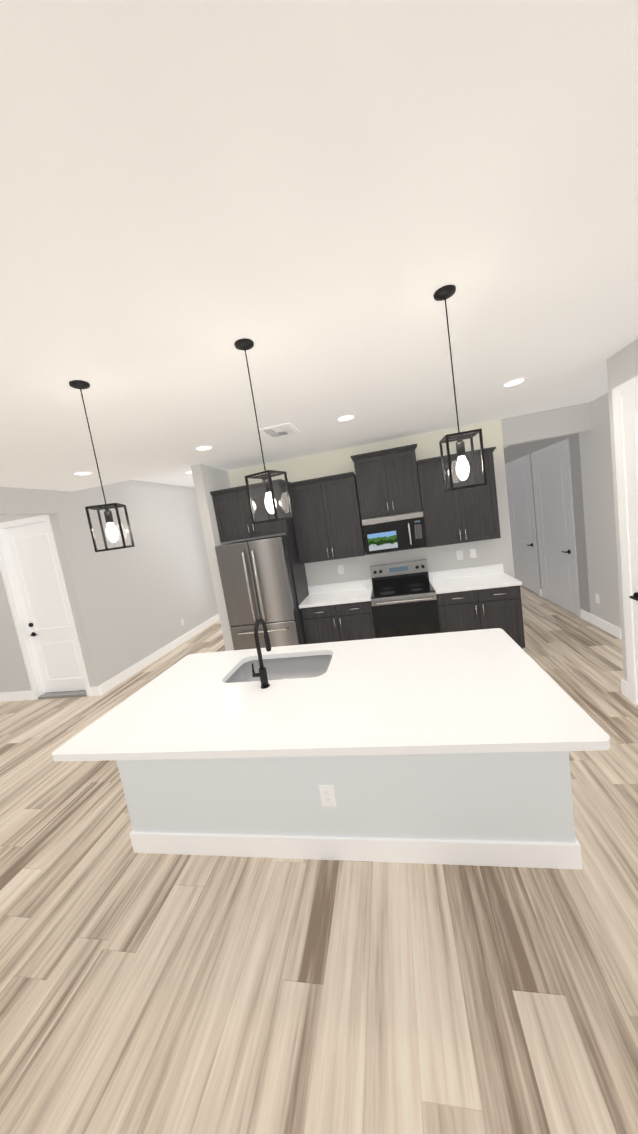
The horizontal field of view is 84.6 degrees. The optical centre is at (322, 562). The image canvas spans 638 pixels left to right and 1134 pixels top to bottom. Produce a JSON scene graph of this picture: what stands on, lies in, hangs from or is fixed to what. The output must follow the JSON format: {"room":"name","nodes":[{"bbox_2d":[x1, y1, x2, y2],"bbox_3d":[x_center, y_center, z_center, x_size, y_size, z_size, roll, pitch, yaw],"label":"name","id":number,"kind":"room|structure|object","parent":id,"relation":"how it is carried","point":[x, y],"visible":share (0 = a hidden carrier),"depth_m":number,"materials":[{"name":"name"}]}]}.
{"room":"kitchen","nodes":[
{"label":"kitchen","id":0,"kind":"room"},
{"bbox_2d":[0,515,90,693],"bbox_3d":[-5.137,0.650,5.106,3.640,2.860,0.160,-7,7,11],"label":"wall","id":1,"kind":"structure","parent":0,"point":[14,677],"depth_m":4.97,"materials":[{"name":"grey paint"}]},
{"bbox_2d":[0,691,33,701],"bbox_3d":[-5.332,2.053,5.251,2.450,0.130,0.016,-7,7,11],"label":"baseboard","id":2,"kind":"structure","parent":1,"relation":"attached to","point":[24,695],"depth_m":5.06,"materials":[{"name":"white wood"}]},
{"bbox_2d":[3,522,85,692],"bbox_3d":[-3.825,0.670,4.868,0.830,2.398,0.078,-7,7,11],"label":"door","id":3,"kind":"structure","parent":1,"relation":"in","point":[38,583],"depth_m":4.90,"materials":[{"name":"white wood"}]},
{"bbox_2d":[0,515,91,699],"bbox_3d":[-3.830,0.659,4.848,0.960,2.510,0.150,-7,7,11],"label":"door frame","id":4,"kind":"structure","parent":1,"relation":"attached to","point":[22,621],"depth_m":4.85,"materials":[{"name":"white wood"}]},
{"bbox_2d":[0,480,218,686],"bbox_3d":[-3.635,0.528,3.004,0.120,3.130,10.760,-7,7,11],"label":"wall","id":5,"kind":"structure","parent":0,"point":[145,595],"depth_m":5.62,"materials":[{"name":"grey paint"}]},
{"bbox_2d":[95,614,219,695],"bbox_3d":[-2.751,1.510,6.543,0.036,0.130,3.586,-7,7,11],"label":"baseboard","id":6,"kind":"structure","parent":5,"relation":"attached to","point":[119,678],"depth_m":5.81,"materials":[{"name":"white wood"}]},
{"bbox_2d":[191,464,239,650],"bbox_3d":[-1.073,-0.219,6.081,0.125,3.130,3.420,-7,7,11],"label":"wall","id":7,"kind":"structure","parent":0,"point":[207,480],"depth_m":4.42,"materials":[{"name":"grey paint"}]},
{"bbox_2d":[0,585,637,1133],"bbox_3d":[-1.565,1.738,3.854,10.800,0.060,13.000,-7,7,11],"label":"floor","id":8,"kind":"structure","parent":0,"point":[148,993],"depth_m":1.50,"materials":[{"name":"brown wood"}]},
{"bbox_2d":[215,535,303,649],"bbox_3d":[-0.721,0.573,4.705,0.868,1.782,0.861,-7,7,11],"label":"refrigerator","id":9,"kind":"object","parent":8,"relation":"on","point":[256,576],"visible":0.71,"depth_m":4.32,"materials":[{"name":"grey metal"}]},
{"bbox_2d":[52,628,609,869],"bbox_3d":[0.022,1.186,2.252,2.573,0.914,1.316,-7,7,11],"label":"kitchen island","id":10,"kind":"object","parent":8,"relation":"on","point":[451,748],"visible":1,"depth_m":1.89,"materials":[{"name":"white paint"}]},
{"bbox_2d":[252,618,270,688],"bbox_3d":[-0.401,0.570,2.269,0.098,0.421,0.207,-7,7,11],"label":"faucet","id":11,"kind":"object","parent":10,"relation":"on","point":[262,675],"visible":1,"depth_m":2.19,"materials":[{"name":"black metal"}]},
{"bbox_2d":[299,579,375,643],"bbox_3d":[0.249,0.824,4.698,0.911,1.001,0.662,-7,7,11],"label":"base cabinet","id":12,"kind":"object","parent":8,"relation":"on","point":[337,612],"visible":0.73,"depth_m":4.42,"materials":[{"name":"brown wood"}]},
{"bbox_2d":[370,559,439,637],"bbox_3d":[1.046,0.630,4.490,0.758,1.190,0.701,-7,7,11],"label":"range","id":13,"kind":"object","parent":8,"relation":"on","point":[403,599],"visible":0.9,"depth_m":4.24,"materials":[{"name":"grey metal"}]},
{"bbox_2d":[428,564,524,648],"bbox_3d":[1.894,0.611,4.374,0.934,1.001,0.662,-7,7,11],"label":"base cabinet","id":14,"kind":"object","parent":8,"relation":"on","point":[479,597],"visible":0.75,"depth_m":4.09,"materials":[{"name":"brown wood"}]},
{"bbox_2d":[0,0,637,524],"bbox_3d":[-2.014,-1.214,3.511,10.800,0.350,13.000,-7,7,11],"label":"ceiling","id":15,"kind":"structure","parent":0,"point":[318,202],"depth_m":1.09,"materials":[{"name":"white paint"}]},
{"bbox_2d":[72,471,92,474],"bbox_3d":[-2.635,-0.976,3.851,0.200,0.006,0.200,-7,7,11],"label":"recessed light","id":16,"kind":"object","parent":15,"relation":"in","point":[83,473],"visible":0.98,"depth_m":3.83,"materials":[{"name":"white plastic"}]},
{"bbox_2d":[69,380,134,551],"bbox_3d":[-1.232,-0.513,1.923,0.153,0.895,0.153,-10,7,-11],"label":"pendant light","id":17,"kind":"object","parent":15,"relation":"hanging from","point":[111,528],"visible":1,"depth_m":1.92,"materials":[{"name":"black metal"}]},
{"bbox_2d":[194,445,213,450],"bbox_3d":[-1.206,-1.160,3.559,0.200,0.006,0.200,-7,7,11],"label":"recessed light","id":18,"kind":"object","parent":15,"relation":"in","point":[203,448],"visible":1,"depth_m":3.55,"materials":[{"name":"white"}]},
{"bbox_2d":[234,338,293,523],"bbox_3d":[-0.321,-0.644,1.772,0.153,0.877,0.153,-5,7,29],"label":"pendant light","id":19,"kind":"object","parent":15,"relation":"hanging from","point":[244,344],"visible":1,"depth_m":1.77,"materials":[{"name":"black metal"}]},
{"bbox_2d":[259,423,299,437],"bbox_3d":[-0.406,-1.253,3.352,0.300,0.016,0.380,-7,7,11],"label":"ceiling vent","id":20,"kind":"object","parent":15,"relation":"in","point":[281,430],"visible":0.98,"depth_m":3.31,"materials":[{"name":"white metal"}]},
{"bbox_2d":[335,414,355,421],"bbox_3d":[0.213,-1.341,3.259,0.200,0.006,0.200,-7,7,11],"label":"recessed light","id":21,"kind":"object","parent":15,"relation":"in","point":[347,417],"visible":1,"depth_m":3.25,"materials":[{"name":"white"}]},
{"bbox_2d":[433,285,486,491],"bbox_3d":[0.603,-0.771,1.599,0.153,0.864,0.153,-8,7,9],"label":"pendant light","id":22,"kind":"object","parent":15,"relation":"hanging from","point":[442,294],"visible":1,"depth_m":1.59,"materials":[{"name":"black metal"}]},
{"bbox_2d":[501,377,526,387],"bbox_3d":[1.618,-1.521,2.967,0.200,0.006,0.200,-7,7,11],"label":"recessed light","id":23,"kind":"object","parent":15,"relation":"in","point":[513,382],"visible":0.98,"depth_m":2.96,"materials":[{"name":"white plastic"}]},
{"bbox_2d":[228,402,591,587],"bbox_3d":[1.115,-0.265,4.791,4.640,2.860,0.120,-7,7,11],"label":"wall","id":24,"kind":"structure","parent":0,"point":[499,434],"depth_m":4.57,"materials":[{"name":"paint"}]},
{"bbox_2d":[210,480,293,541],"bbox_3d":[-0.868,-0.664,4.700,0.912,0.622,0.631,-7,7,11],"label":"upper cabinet","id":25,"kind":"object","parent":24,"relation":"attached to","point":[231,507],"depth_m":4.41,"materials":[{"name":"brown wood"}]},
{"bbox_2d":[286,472,365,563],"bbox_3d":[0.070,-0.564,4.690,0.873,1.037,0.351,-7,7,11],"label":"upper cabinet","id":26,"kind":"object","parent":24,"relation":"attached to","point":[331,513],"depth_m":4.52,"materials":[{"name":"brown wood"}]},
{"bbox_2d":[338,565,343,573],"bbox_3d":[0.256,0.102,4.932,0.072,0.117,0.006,-7,7,11],"label":"outlet","id":27,"kind":"object","parent":24,"relation":"attached to","point":[340,568],"depth_m":4.93,"materials":[{"name":"white plastic"}]},
{"bbox_2d":[350,444,421,519],"bbox_3d":[0.829,-0.989,4.494,0.748,0.769,0.351,-7,7,11],"label":"upper cabinet","id":28,"kind":"object","parent":24,"relation":"attached to","point":[388,483],"depth_m":4.32,"materials":[{"name":"brown wood"}]},
{"bbox_2d":[362,511,426,554],"bbox_3d":[0.910,-0.380,4.508,0.742,0.440,0.463,-7,7,11],"label":"microwave","id":29,"kind":"object","parent":28,"relation":"attached to","point":[399,532],"visible":1,"depth_m":4.33,"materials":[{"name":"grey metal"}]},
{"bbox_2d":[418,448,500,547],"bbox_3d":[1.664,-0.769,4.376,0.857,1.035,0.351,-7,7,11],"label":"upper cabinet","id":30,"kind":"object","parent":24,"relation":"attached to","point":[471,514],"depth_m":4.22,"materials":[{"name":"brown wood"}]},
{"bbox_2d":[457,550,462,559],"bbox_3d":[1.808,-0.099,4.626,0.072,0.117,0.006,-7,7,11],"label":"outlet","id":31,"kind":"object","parent":24,"relation":"attached to","point":[459,556],"depth_m":4.62,"materials":[{"name":"white plastic"}]},
{"bbox_2d":[470,549,475,557],"bbox_3d":[1.971,-0.120,4.592,0.072,0.117,0.010,-7,7,11],"label":"outlet","id":32,"kind":"object","parent":24,"relation":"attached to","point":[472,551],"depth_m":4.59,"materials":[{"name":"white plastic"}]},
{"bbox_2d":[503,393,620,627],"bbox_3d":[3.704,-0.783,5.860,0.120,2.860,6.350,-7,7,11],"label":"wall","id":33,"kind":"structure","parent":0,"point":[593,494],"depth_m":4.36,"materials":[{"name":"grey paint"}]},
{"bbox_2d":[505,454,539,595],"bbox_3d":[3.779,-0.704,6.715,0.078,2.487,1.214,-7,7,11],"label":"hall door","id":34,"kind":"structure","parent":33,"relation":"in","point":[521,515],"depth_m":6.62,"materials":[{"name":"grey wood"}]},
{"bbox_2d":[531,439,580,616],"bbox_3d":[3.550,-0.521,5.438,0.078,2.487,1.214,-7,7,11],"label":"hall door","id":35,"kind":"structure","parent":33,"relation":"in","point":[552,487],"depth_m":5.33,"materials":[{"name":"grey wood"}]},
{"bbox_2d":[580,609,621,638],"bbox_3d":[3.574,0.780,4.533,0.016,0.130,0.860,-7,7,11],"label":"baseboard","id":36,"kind":"structure","parent":33,"relation":"attached to","point":[602,624],"depth_m":4.46,"materials":[{"name":"white wood"}]},
{"bbox_2d":[606,338,637,681],"bbox_3d":[2.258,0.153,-0.313,0.800,2.860,6.450,-7,7,11],"label":"wall","id":37,"kind":"structure","parent":0,"point":[622,365],"depth_m":2.75,"materials":[{"name":"grey paint"}]},
{"bbox_2d":[612,376,637,705],"bbox_3d":[2.306,-0.004,2.328,0.078,2.552,1.074,-7,7,11],"label":"door","id":38,"kind":"structure","parent":37,"relation":"in","point":[625,404],"depth_m":2.71,"materials":[{"name":"white wood"}]}
]}

